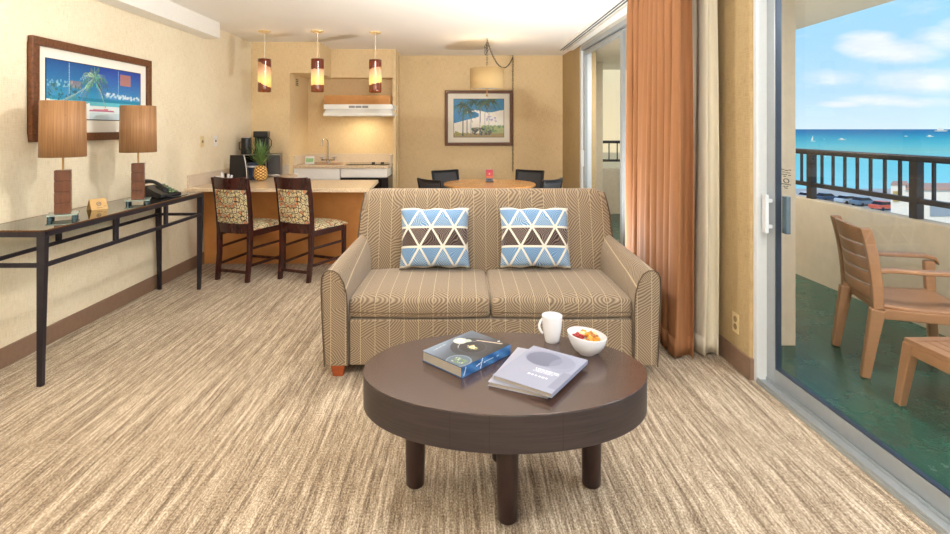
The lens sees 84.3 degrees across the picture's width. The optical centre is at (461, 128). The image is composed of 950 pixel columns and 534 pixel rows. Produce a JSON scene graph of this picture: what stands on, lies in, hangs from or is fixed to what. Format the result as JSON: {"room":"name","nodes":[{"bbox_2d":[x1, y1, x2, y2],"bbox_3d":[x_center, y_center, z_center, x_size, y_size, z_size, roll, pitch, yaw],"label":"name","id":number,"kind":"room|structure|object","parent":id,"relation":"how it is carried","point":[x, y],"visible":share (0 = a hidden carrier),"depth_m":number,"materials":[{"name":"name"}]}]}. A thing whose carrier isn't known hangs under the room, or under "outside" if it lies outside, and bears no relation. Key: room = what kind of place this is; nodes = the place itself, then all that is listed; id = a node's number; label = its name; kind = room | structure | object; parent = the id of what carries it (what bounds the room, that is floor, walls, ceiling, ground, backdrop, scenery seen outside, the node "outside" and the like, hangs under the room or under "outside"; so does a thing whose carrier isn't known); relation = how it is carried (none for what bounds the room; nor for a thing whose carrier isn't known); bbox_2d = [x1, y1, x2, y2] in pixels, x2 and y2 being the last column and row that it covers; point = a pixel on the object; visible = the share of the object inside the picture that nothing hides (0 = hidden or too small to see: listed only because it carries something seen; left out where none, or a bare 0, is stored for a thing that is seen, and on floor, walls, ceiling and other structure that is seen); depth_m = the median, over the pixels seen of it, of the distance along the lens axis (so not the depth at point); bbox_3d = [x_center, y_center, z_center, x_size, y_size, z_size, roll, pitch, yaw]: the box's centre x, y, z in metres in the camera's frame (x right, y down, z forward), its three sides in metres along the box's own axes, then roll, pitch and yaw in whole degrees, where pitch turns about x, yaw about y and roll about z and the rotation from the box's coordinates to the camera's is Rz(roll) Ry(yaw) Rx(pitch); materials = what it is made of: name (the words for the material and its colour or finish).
{"room":"hotel room","nodes":[
{"label":"hotel room","id":0,"kind":"room"},
{"bbox_2d":[0,0,250,347],"bbox_3d":[-2.755,0.195,2.900,0.120,2.610,10.400,0,0,0],"label":"wall","id":1,"kind":"structure","parent":0,"point":[201,86],"depth_m":4.00,"materials":[{"name":"beige paint"}]},
{"bbox_2d":[27,35,151,141],"bbox_3d":[-2.676,-0.251,3.880,0.033,0.665,1.258,0,0,0],"label":"framed picture","id":2,"kind":"object","parent":1,"relation":"attached to","point":[56,70],"visible":0.73,"depth_m":3.76,"materials":[{"name":"paper"}]},
{"bbox_2d":[46,58,139,119],"bbox_3d":[-2.678,-0.263,3.877,0.001,0.387,0.990,0,0,0],"label":"artwork","id":3,"kind":"object","parent":2,"relation":"attached to","point":[103,90],"depth_m":3.82},
{"bbox_2d":[0,252,203,369],"bbox_3d":[-2.689,1.340,2.255,0.012,0.120,8.910,0,0,0],"label":"baseboard","id":4,"kind":"structure","parent":1,"relation":"attached to","point":[21,348],"depth_m":3.78,"materials":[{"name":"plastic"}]},
{"bbox_2d":[96,0,219,37],"bbox_3d":[-2.612,-1.028,1.645,0.165,0.164,7.690,0,0,0],"label":"trim","id":5,"kind":"structure","parent":1,"relation":"attached to","point":[166,12],"depth_m":4.62,"materials":[{"name":"white paint"}]},
{"bbox_2d":[200,136,203,146],"bbox_3d":[-2.688,0.130,5.440,0.014,0.116,0.072,0,0,0],"label":"wall plate","id":6,"kind":"object","parent":1,"relation":"attached to","point":[201,137],"visible":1,"depth_m":5.43,"materials":[{"name":"beige plastic"}]},
{"bbox_2d":[214,136,216,145],"bbox_3d":[-2.688,0.130,5.730,0.014,0.116,0.072,0,0,0],"label":"wall plate","id":7,"kind":"object","parent":1,"relation":"attached to","point":[215,137],"visible":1,"depth_m":5.73,"materials":[{"name":"white plastic"}]},
{"bbox_2d":[187,165,288,187],"bbox_3d":[-2.449,0.515,5.925,0.488,0.120,1.570,0,0,0],"label":"backsplash","id":8,"kind":"structure","parent":1,"relation":"attached to","point":[193,180],"depth_m":5.47,"materials":[{"name":"stone"}]},
{"bbox_2d":[251,42,307,173],"bbox_3d":[-2.447,0.195,7.205,0.495,2.610,0.990,0,0,0],"label":"wall","id":9,"kind":"structure","parent":0,"point":[282,111],"depth_m":6.71,"materials":[{"name":"beige paint"}]},
{"bbox_2d":[308,51,398,187],"bbox_3d":[-1.560,0.195,7.600,1.280,2.610,0.200,0,0,0],"label":"wall","id":10,"kind":"structure","parent":0,"point":[345,135],"depth_m":7.50,"materials":[{"name":"beige paint"}]},
{"bbox_2d":[290,42,392,78],"bbox_3d":[-1.580,-0.912,7.105,1.240,0.395,0.790,0,0,0],"label":"soffit","id":11,"kind":"object","parent":10,"relation":"attached to","point":[338,63],"depth_m":7.30,"materials":[{"name":"beige paint"}]},
{"bbox_2d":[324,95,392,103],"bbox_3d":[-1.423,-0.395,7.308,0.895,0.125,0.375,0,0,0],"label":"upper cabinet","id":12,"kind":"object","parent":10,"relation":"attached to","point":[328,99],"visible":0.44,"depth_m":7.12,"materials":[{"name":"brown wood"}]},
{"bbox_2d":[323,104,394,116],"bbox_3d":[-1.385,-0.251,7.232,0.920,0.159,0.525,0,0,0],"label":"range hood","id":13,"kind":"object","parent":10,"relation":"attached to","point":[332,110],"visible":0.9,"depth_m":7.00,"materials":[{"name":"white metal"}]},
{"bbox_2d":[393,49,396,187],"bbox_3d":[-0.940,0.195,7.610,0.044,2.610,0.660,0,0,0],"label":"wall","id":14,"kind":"structure","parent":0,"point":[394,50],"depth_m":7.28,"materials":[{"name":"beige paint"}]},
{"bbox_2d":[169,0,626,55],"bbox_3d":[-0.398,-1.185,2.900,4.795,0.150,10.400,0,0,0],"label":"ceiling","id":15,"kind":"structure","parent":0,"point":[409,27],"depth_m":5.42,"materials":[{"name":"paint"}]},
{"bbox_2d":[258,30,270,91],"bbox_3d":[-2.238,-0.765,5.950,0.144,0.690,0.144,0,0,0],"label":"pendant lamp","id":16,"kind":"object","parent":15,"relation":"hanging from","point":[264,64],"visible":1,"depth_m":5.89,"materials":[{"name":"yellow glass"}]},
{"bbox_2d":[311,30,323,91],"bbox_3d":[-1.638,-0.765,5.950,0.144,0.690,0.144,0,0,0],"label":"pendant lamp","id":17,"kind":"object","parent":15,"relation":"hanging from","point":[317,64],"visible":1,"depth_m":5.89,"materials":[{"name":"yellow glass"}]},
{"bbox_2d":[369,31,381,92],"bbox_3d":[-0.994,-0.765,6.020,0.144,0.690,0.144,0,0,0],"label":"pendant lamp","id":18,"kind":"object","parent":15,"relation":"hanging from","point":[375,65],"visible":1,"depth_m":5.96,"materials":[{"name":"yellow glass"}]},
{"bbox_2d":[470,40,513,172],"bbox_3d":[0.440,-0.220,7.059,0.683,1.780,1.731,0,0,0],"label":"lamp","id":19,"kind":"object","parent":15,"relation":"hanging from","point":[487,78],"visible":1,"depth_m":6.25,"materials":[{"name":"fabric"}]},
{"bbox_2d":[0,264,937,533],"bbox_3d":[-0.469,1.450,2.875,4.452,0.100,10.150,0,0,0],"label":"floor","id":20,"kind":"structure","parent":0,"point":[216,408],"depth_m":2.29,"materials":[{"name":"carpet"}]},
{"bbox_2d":[0,192,203,386],"bbox_3d":[-2.471,0.975,3.723,0.424,0.850,1.761,0,0,0],"label":"console table","id":21,"kind":"object","parent":20,"relation":"on","point":[38,227],"visible":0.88,"depth_m":3.21,"materials":[{"name":"brown metal"}]},
{"bbox_2d":[38,100,86,220],"bbox_3d":[-2.462,0.189,3.240,0.242,0.722,0.242,0,0,-32],"label":"table lamp","id":22,"kind":"object","parent":21,"relation":"on","point":[62,124],"visible":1,"depth_m":3.17,"materials":[{"name":"brown fabric"}]},
{"bbox_2d":[86,198,107,209],"bbox_3d":[-2.500,0.513,3.600,0.077,0.072,0.102,0,0,32],"label":"tent card","id":23,"kind":"object","parent":21,"relation":"on","point":[100,203],"visible":1,"depth_m":3.58,"materials":[{"name":"beige paper"}]},
{"bbox_2d":[119,105,156,204],"bbox_3d":[-2.405,0.189,3.900,0.242,0.722,0.242,0,0,-26],"label":"table lamp","id":24,"kind":"object","parent":21,"relation":"on","point":[137,123],"visible":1,"depth_m":3.82,"materials":[{"name":"brown fabric"}]},
{"bbox_2d":[145,179,187,197],"bbox_3d":[-2.392,0.478,4.340,0.274,0.143,0.342,0,0,18],"label":"telephone","id":25,"kind":"object","parent":21,"relation":"on","point":[159,190],"visible":0.97,"depth_m":4.21,"materials":[{"name":"black plastic"}]},
{"bbox_2d":[211,176,285,282],"bbox_3d":[-2.046,0.919,5.050,0.464,0.963,0.600,0,0,17],"label":"bar chair","id":26,"kind":"object","parent":20,"relation":"on","point":[232,196],"visible":0.94,"depth_m":4.81,"materials":[{"name":"brown wood"}]},
{"bbox_2d":[185,165,377,263],"bbox_3d":[-1.794,0.927,5.875,1.798,0.945,1.670,0,0,0],"label":"breakfast bar","id":27,"kind":"object","parent":20,"relation":"on","point":[341,200],"visible":0.43,"depth_m":5.46,"materials":[{"name":"stone"}]},
{"bbox_2d":[221,172,232,177],"bbox_3d":[-2.471,0.514,5.520,0.119,0.122,0.060,0,0,-11],"label":"condiment caddy","id":28,"kind":"object","parent":27,"relation":"on","point":[225,175],"visible":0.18,"depth_m":5.51,"materials":[{"name":"white ceramic"}]},
{"bbox_2d":[229,155,249,180],"bbox_3d":[-2.468,0.431,5.821,0.219,0.287,0.070,0,0,8],"label":"menu stand","id":29,"kind":"object","parent":27,"relation":"on","point":[238,168],"visible":0.82,"depth_m":5.81,"materials":[{"name":"black plastic"}]},
{"bbox_2d":[247,162,257,179],"bbox_3d":[-2.380,0.479,5.980,0.129,0.190,0.129,0,0,0],"label":"glass carafe","id":30,"kind":"object","parent":27,"relation":"on","point":[251,166],"visible":0.67,"depth_m":5.92,"materials":[{"name":"glass"}]},
{"bbox_2d":[246,138,274,180],"bbox_3d":[-2.226,0.333,5.800,0.301,0.485,0.302,0,0,0],"label":"pineapple","id":31,"kind":"object","parent":27,"relation":"on","point":[260,171],"visible":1,"depth_m":5.76,"materials":[{"name":"green plant"}]},
{"bbox_2d":[245,153,281,175],"bbox_3d":[-2.428,0.435,6.393,0.430,0.264,0.355,0,0,-14],"label":"microwave oven","id":32,"kind":"object","parent":27,"relation":"on","point":[274,166],"visible":0.34,"depth_m":6.28,"materials":[{"name":"black plastic"}]},
{"bbox_2d":[239,137,251,154],"bbox_3d":[-2.590,0.198,6.270,0.150,0.208,0.120,0,0,0],"label":"coffee canister","id":33,"kind":"object","parent":32,"relation":"on","point":[245,141],"visible":0.98,"depth_m":6.22,"materials":[{"name":"black plastic"}]},
{"bbox_2d":[253,131,271,153],"bbox_3d":[-2.450,0.165,6.471,0.210,0.275,0.165,0,0,-10],"label":"coffee maker","id":34,"kind":"object","parent":32,"relation":"on","point":[262,135],"visible":0.62,"depth_m":6.42,"materials":[{"name":"black plastic"}]},
{"bbox_2d":[185,174,377,191],"bbox_3d":[-1.794,0.593,5.874,1.798,0.035,1.668,0,0,0],"label":"countertop","id":35,"kind":"structure","parent":27,"relation":"on","point":[268,185],"depth_m":5.34,"materials":[{"name":"stone"}]},
{"bbox_2d":[274,176,346,283],"bbox_3d":[-1.457,0.919,5.050,0.463,0.963,0.600,0,0,23],"label":"bar chair","id":36,"kind":"object","parent":20,"relation":"on","point":[294,196],"visible":0.95,"depth_m":4.83,"materials":[{"name":"wood"}]},
{"bbox_2d":[294,168,341,179],"bbox_3d":[-1.895,0.958,7.170,0.600,0.885,0.640,0,0,0],"label":"base cabinet","id":37,"kind":"object","parent":20,"relation":"on","point":[312,173],"visible":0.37,"depth_m":6.85,"materials":[{"name":"white laminate"}]},
{"bbox_2d":[293,154,392,167],"bbox_3d":[-1.580,0.432,7.165,1.240,0.164,0.670,0,0,0],"label":"countertop","id":38,"kind":"structure","parent":37,"relation":"on","point":[340,161],"depth_m":7.48,"materials":[{"name":"stone"}]},
{"bbox_2d":[305,156,314,163],"bbox_3d":[-2.080,0.423,7.180,0.120,0.100,0.060,0,0,-6],"label":"card","id":39,"kind":"object","parent":38,"relation":"on","point":[308,159],"visible":1,"depth_m":7.16,"materials":[{"name":"paper"}]},
{"bbox_2d":[320,138,334,162],"bbox_3d":[-1.870,0.299,7.292,0.239,0.350,0.144,0,0,0],"label":"kitchen faucet","id":40,"kind":"object","parent":38,"relation":"on","point":[327,159],"visible":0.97,"depth_m":7.32,"materials":[{"name":"silver metal"}]},
{"bbox_2d":[312,163,344,164],"bbox_3d":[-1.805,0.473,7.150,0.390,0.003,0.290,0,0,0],"label":"sink basin","id":41,"kind":"object","parent":38,"relation":"in","point":[315,163],"depth_m":7.02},
{"bbox_2d":[346,162,388,164],"bbox_3d":[-1.250,0.458,7.140,0.560,0.034,0.380,0,0,0],"label":"cooktop","id":42,"kind":"object","parent":38,"relation":"in","point":[352,163],"visible":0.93,"depth_m":7.10,"materials":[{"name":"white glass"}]},
{"bbox_2d":[341,166,392,187],"bbox_3d":[-1.275,0.948,7.159,0.620,0.865,0.662,0,0,0],"label":"stove","id":43,"kind":"object","parent":20,"relation":"on","point":[384,176],"visible":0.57,"depth_m":6.85,"materials":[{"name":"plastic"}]},
{"bbox_2d":[417,178,443,187],"bbox_3d":[-0.200,0.976,5.964,0.527,0.849,0.430,0,0,-42],"label":"dining chair","id":44,"kind":"object","parent":20,"relation":"on","point":[422,183],"visible":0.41,"depth_m":5.77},
{"bbox_2d":[431,169,458,187],"bbox_3d":[-0.101,0.976,6.903,0.430,0.849,0.527,0,0,-36],"label":"dining chair","id":45,"kind":"object","parent":20,"relation":"on","point":[445,175],"visible":0.39,"depth_m":7.10,"materials":[{"name":"black plastic"}]},
{"bbox_2d":[444,179,535,187],"bbox_3d":[0.330,1.025,6.300,1.100,0.750,1.100,0,0,0],"label":"dining table","id":46,"kind":"object","parent":20,"relation":"on","point":[467,183],"visible":0.56,"depth_m":6.17,"materials":[{"name":"brown wood"}]},
{"bbox_2d":[485,169,493,181],"bbox_3d":[0.335,0.572,6.420,0.100,0.155,0.040,0,0,0],"label":"menu card","id":47,"kind":"object","parent":46,"relation":"on","point":[489,172],"visible":1,"depth_m":6.42,"materials":[{"name":"red paper"}]},
{"bbox_2d":[486,170,492,180],"bbox_3d":[0.335,0.566,6.416,0.084,0.141,0.001,0,0,0],"label":"print","id":48,"kind":"object","parent":47,"relation":"attached to","point":[489,173],"depth_m":6.42},
{"bbox_2d":[320,188,661,375],"bbox_3d":[0.163,0.914,3.408,1.917,0.972,0.924,0,0,0],"label":"sofa","id":49,"kind":"object","parent":20,"relation":"on","point":[370,306],"visible":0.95,"depth_m":3.09,"materials":[{"name":"fabric"}]},
{"bbox_2d":[349,268,489,317],"bbox_3d":[-0.241,1.004,3.293,0.821,0.137,0.678,0,0,0],"label":"seat cushion","id":50,"kind":"object","parent":49,"relation":"on","point":[377,292],"depth_m":3.03,"materials":[{"name":"fabric"}]},
{"bbox_2d":[399,207,469,269],"bbox_3d":[-0.183,0.734,3.544,0.470,0.449,0.286,0,0,-2],"label":"throw pillow","id":51,"kind":"object","parent":49,"relation":"on","point":[435,236],"visible":1,"depth_m":3.48,"materials":[{"name":"fabric"}]},
{"bbox_2d":[499,207,570,269],"bbox_3d":[0.490,0.732,3.544,0.470,0.448,0.286,0,0,2],"label":"throw pillow","id":52,"kind":"object","parent":49,"relation":"on","point":[530,236],"visible":1,"depth_m":3.48,"materials":[{"name":"fabric"}]},
{"bbox_2d":[486,268,631,317],"bbox_3d":[0.568,1.004,3.293,0.821,0.137,0.678,0,0,0],"label":"seat cushion","id":53,"kind":"object","parent":49,"relation":"on","point":[510,292],"depth_m":3.03,"materials":[{"name":"fabric"}]},
{"bbox_2d":[363,332,646,524],"bbox_3d":[0.163,1.161,2.040,1.087,0.477,0.692,0,0,0],"label":"coffee table","id":54,"kind":"object","parent":20,"relation":"on","point":[410,398],"visible":0.94,"depth_m":1.83,"materials":[{"name":"brown wood"}]},
{"bbox_2d":[422,330,510,378],"bbox_3d":[0.021,0.902,2.119,0.217,0.041,0.290,0,0,43],"label":"cookbook","id":55,"kind":"object","parent":54,"relation":"on","point":[465,354],"visible":1,"depth_m":2.08,"materials":[{"name":"paper"}]},
{"bbox_2d":[462,345,510,377],"bbox_3d":[0.099,0.902,2.044,0.001,0.039,0.290,0,0,44],"label":"spine","id":56,"kind":"object","parent":55,"relation":"attached to","point":[479,364],"depth_m":2.04,"materials":[{"name":"blue paper"}]},
{"bbox_2d":[488,347,548,398],"bbox_3d":[0.262,0.915,1.990,0.221,0.014,0.330,0,0,25],"label":"magazine","id":57,"kind":"object","parent":54,"relation":"on","point":[494,383],"visible":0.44,"depth_m":1.88,"materials":[{"name":"paper"}]},
{"bbox_2d":[488,347,527,389],"bbox_3d":[0.262,0.908,1.990,0.220,0.001,0.330,0,0,25],"label":"print","id":58,"kind":"object","parent":57,"relation":"on","point":[518,351],"depth_m":2.06},
{"bbox_2d":[493,346,587,397],"bbox_3d":[0.298,0.900,1.967,0.235,0.015,0.318,0,0,36],"label":"magazine","id":59,"kind":"object","parent":57,"relation":"on","point":[542,371],"visible":1,"depth_m":1.94,"materials":[{"name":"paper"}]},
{"bbox_2d":[538,311,561,343],"bbox_3d":[0.384,0.866,2.285,0.106,0.114,0.089,0,0,0],"label":"coffee mug","id":60,"kind":"object","parent":54,"relation":"on","point":[551,321],"visible":1,"depth_m":2.26,"materials":[{"name":"ceramic"}]},
{"bbox_2d":[567,326,606,355],"bbox_3d":[0.515,0.879,2.165,0.160,0.088,0.160,0,0,0],"label":"bowl","id":61,"kind":"object","parent":54,"relation":"on","point":[583,347],"visible":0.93,"depth_m":2.12,"materials":[{"name":"ceramic"}]},
{"bbox_2d":[515,169,544,187],"bbox_3d":[0.791,0.976,6.923,0.430,0.849,0.527,0,0,36],"label":"dining chair","id":62,"kind":"object","parent":20,"relation":"on","point":[535,176],"visible":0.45,"depth_m":7.10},
{"bbox_2d":[541,177,562,187],"bbox_3d":[0.841,0.976,5.966,0.527,0.849,0.430,0,0,40],"label":"dining chair","id":63,"kind":"object","parent":20,"relation":"on","point":[555,183],"visible":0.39,"depth_m":5.76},
{"bbox_2d":[399,56,562,187],"bbox_3d":[0.325,0.195,8.015,2.750,2.610,0.170,0,0,0],"label":"wall","id":64,"kind":"structure","parent":0,"point":[423,80],"depth_m":7.93,"materials":[{"name":"beige paint"}]},
{"bbox_2d":[445,90,512,145],"bbox_3d":[0.254,-0.165,7.912,1.027,0.830,0.033,0,0,0],"label":"framed picture","id":65,"kind":"object","parent":64,"relation":"attached to","point":[472,118],"visible":1,"depth_m":7.91,"materials":[{"name":"brown wood"}]},
{"bbox_2d":[454,99,503,136],"bbox_3d":[0.253,-0.165,7.913,0.750,0.570,0.001,0,0,0],"label":"artwork","id":66,"kind":"object","parent":65,"relation":"attached to","point":[472,117],"depth_m":7.91},
{"bbox_2d":[563,45,595,187],"bbox_3d":[1.631,0.195,7.390,0.224,2.610,1.120,0,0,0],"label":"wall","id":67,"kind":"structure","parent":0,"point":[571,59],"depth_m":7.23,"materials":[{"name":"beige paint"}]},
{"bbox_2d":[559,0,627,50],"bbox_3d":[1.425,-1.093,5.100,0.190,0.035,4.200,0,0,0],"label":"trim","id":68,"kind":"structure","parent":67,"relation":"attached to","point":[618,8],"depth_m":5.43,"materials":[{"name":"white paint"}]},
{"bbox_2d":[580,19,625,246],"bbox_3d":[1.631,0.170,5.125,0.231,2.460,3.410,0,0,0],"label":"window","id":69,"kind":"structure","parent":67,"relation":"in","point":[619,30],"depth_m":6.43,"materials":[{"name":"white metal"}]},
{"bbox_2d":[581,14,626,45],"bbox_3d":[1.708,-1.085,2.865,0.330,0.050,7.930,0,0,0],"label":"trim","id":70,"kind":"structure","parent":67,"relation":"attached to","point":[622,18],"depth_m":5.62,"materials":[{"name":"white paint"}]},
{"bbox_2d":[625,0,693,358],"bbox_3d":[1.336,0.152,3.644,0.140,2.456,0.986,0,0,0],"label":"curtain","id":71,"kind":"object","parent":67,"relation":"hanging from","point":[659,173],"visible":0.8,"depth_m":3.35,"materials":[{"name":"fabric"}]},
{"bbox_2d":[692,0,718,355],"bbox_3d":[1.510,0.153,3.697,0.164,2.455,1.022,0,0,0],"label":"sheer curtain","id":72,"kind":"object","parent":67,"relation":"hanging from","point":[704,12],"visible":0.23,"depth_m":3.23,"materials":[{"name":"beige fabric"}]},
{"bbox_2d":[596,62,602,191],"bbox_3d":[1.960,0.195,8.350,0.480,2.470,0.300,0,0,0],"label":"wall","id":73,"kind":"structure","parent":0,"point":[599,65],"depth_m":8.20,"materials":[{"name":"paint"}]},
{"bbox_2d":[717,0,752,357],"bbox_3d":[1.696,0.195,3.178,0.182,2.610,0.485,0,0,0],"label":"wall pier","id":74,"kind":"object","parent":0,"point":[735,17],"visible":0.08,"depth_m":3.09,"materials":[{"name":"beige paint"}]},
{"bbox_2d":[732,311,738,334],"bbox_3d":[1.607,1.138,3.085,0.008,0.116,0.072,0,0,0],"label":"wall plate","id":75,"kind":"object","parent":74,"relation":"attached to","point":[735,317],"visible":1,"depth_m":3.08,"materials":[{"name":"beige plastic"}]},
{"bbox_2d":[718,334,753,379],"bbox_3d":[1.610,1.340,3.176,0.035,0.120,0.507,0,0,0],"label":"baseboard","id":76,"kind":"structure","parent":74,"relation":"attached to","point":[743,363],"depth_m":3.06,"materials":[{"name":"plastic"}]},
{"bbox_2d":[596,0,893,69],"bbox_3d":[2.610,-1.130,3.000,1.780,0.180,12.400,0,0,0],"label":"soffit","id":77,"kind":"structure","parent":0,"point":[808,12],"depth_m":4.73,"materials":[{"name":"paint"}]},
{"bbox_2d":[611,214,949,490],"bbox_3d":[2.555,1.480,3.000,1.790,0.100,12.400,0,0,0],"label":"floor","id":78,"kind":"structure","parent":0,"point":[918,431],"depth_m":3.00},
{"bbox_2d":[603,168,949,336],"bbox_3d":[2.656,1.100,2.900,1.912,0.860,12.200,0,0,0],"label":"parapet","id":79,"kind":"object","parent":78,"relation":"on","point":[817,255],"visible":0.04,"depth_m":4.34,"materials":[{"name":"paint"}]},
{"bbox_2d":[603,140,949,218],"bbox_3d":[2.891,0.432,2.880,1.382,0.475,12.160,0,0,0],"label":"balcony railing","id":80,"kind":"object","parent":79,"relation":"on","point":[916,200],"visible":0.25,"depth_m":4.21,"materials":[{"name":"paint"}]},
{"bbox_2d":[830,215,949,378],"bbox_3d":[2.634,0.998,3.169,0.605,0.868,0.535,0,0,18],"label":"armchair","id":81,"kind":"object","parent":78,"relation":"on","point":[920,305],"visible":0.97,"depth_m":3.09,"materials":[{"name":"brown wood"}]},
{"bbox_2d":[893,337,949,405],"bbox_3d":[2.540,1.254,2.470,0.563,0.358,0.563,0,0,-1],"label":"side table","id":82,"kind":"object","parent":78,"relation":"on","point":[934,351],"visible":1,"depth_m":2.67,"materials":[{"name":"brown wood"}]},
{"bbox_2d":[781,0,795,345],"bbox_3d":[1.960,0.195,3.620,0.480,2.470,0.320,0,0,0],"label":"wall","id":83,"kind":"structure","parent":0,"point":[788,7],"depth_m":3.46,"materials":[{"name":"paint"}]},
{"label":"outside","id":84,"kind":"structure","parent":0,"visible":0},
{"bbox_2d":[603,70,619,167],"bbox_3d":[1.600,-0.100,10.900,7.200,15.000,0.600,0,0,0],"label":"neighbour wing","id":85,"kind":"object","parent":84,"point":[611,78],"visible":0.02,"depth_m":10.60},
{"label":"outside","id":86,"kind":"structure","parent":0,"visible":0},
{"bbox_2d":[796,189,890,211],"bbox_3d":[117.500,13.550,65.000,225.000,0.300,106.000,0,0,0],"label":"ground","id":87,"kind":"structure","parent":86,"point":[835,193],"depth_m":109.08,"materials":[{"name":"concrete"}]},
{"bbox_2d":[817,193,836,199],"bbox_3d":[67.930,12.641,97.708,4.487,1.501,1.840,0,0,-14],"label":"parked car","id":88,"kind":"object","parent":87,"relation":"on","point":[825,196],"visible":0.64,"depth_m":96.83,"materials":[{"name":"blue metal"}]},
{"bbox_2d":[834,195,853,203],"bbox_3d":[69.427,12.641,94.429,4.487,1.501,1.840,0,0,-14],"label":"parked car","id":89,"kind":"object","parent":87,"relation":"on","point":[844,199],"visible":0.62,"depth_m":93.60,"materials":[{"name":"silver metal"}]},
{"bbox_2d":[849,196,874,205],"bbox_3d":[70.415,12.641,91.961,4.487,1.501,1.840,0,0,-14],"label":"parked car","id":90,"kind":"object","parent":87,"relation":"on","point":[860,200],"visible":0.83,"depth_m":91.16,"materials":[{"name":"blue metal"}]},
{"bbox_2d":[868,200,890,210],"bbox_3d":[69.811,12.641,86.852,4.487,1.501,1.840,0,0,-14],"label":"parked car","id":91,"kind":"object","parent":87,"relation":"on","point":[878,204],"visible":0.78,"depth_m":86.02,"materials":[{"name":"red metal"}]},
{"bbox_2d":[891,181,949,222],"bbox_3d":[68.437,9.825,63.050,39.073,7.150,6.300,0,0,0],"label":"building","id":92,"kind":"structure","parent":87,"relation":"on","point":[939,214],"depth_m":60.40,"materials":[{"name":"white paint"}]},
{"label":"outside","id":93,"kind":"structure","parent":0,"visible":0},
{"bbox_2d":[796,129,949,188],"bbox_3d":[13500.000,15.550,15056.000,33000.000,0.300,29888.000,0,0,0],"label":"sea","id":94,"kind":"structure","parent":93,"point":[893,141],"depth_m":437.05,"materials":[{"name":"liquid"}]},
{"bbox_2d":[934,128,947,131],"bbox_3d":[2843.154,4.900,3109.615,76.800,21.000,19.200,0,0,0],"label":"motorboat","id":95,"kind":"object","parent":94,"relation":"on","point":[938,129],"visible":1,"depth_m":3102.61,"materials":[{"name":"white paint"}]},
{"bbox_3d":[1.806,0.195,-1.700,0.186,2.610,1.200,0,0,0],"label":"wall","id":96,"kind":"structure","parent":0,"visible":0},
{"bbox_2d":[753,0,949,533],"bbox_3d":[1.746,0.170,0.917,0.246,2.460,4.034,0,0,0],"label":"door","id":97,"kind":"structure","parent":96,"relation":"in","point":[917,491],"depth_m":2.82,"materials":[{"name":"white metal"}]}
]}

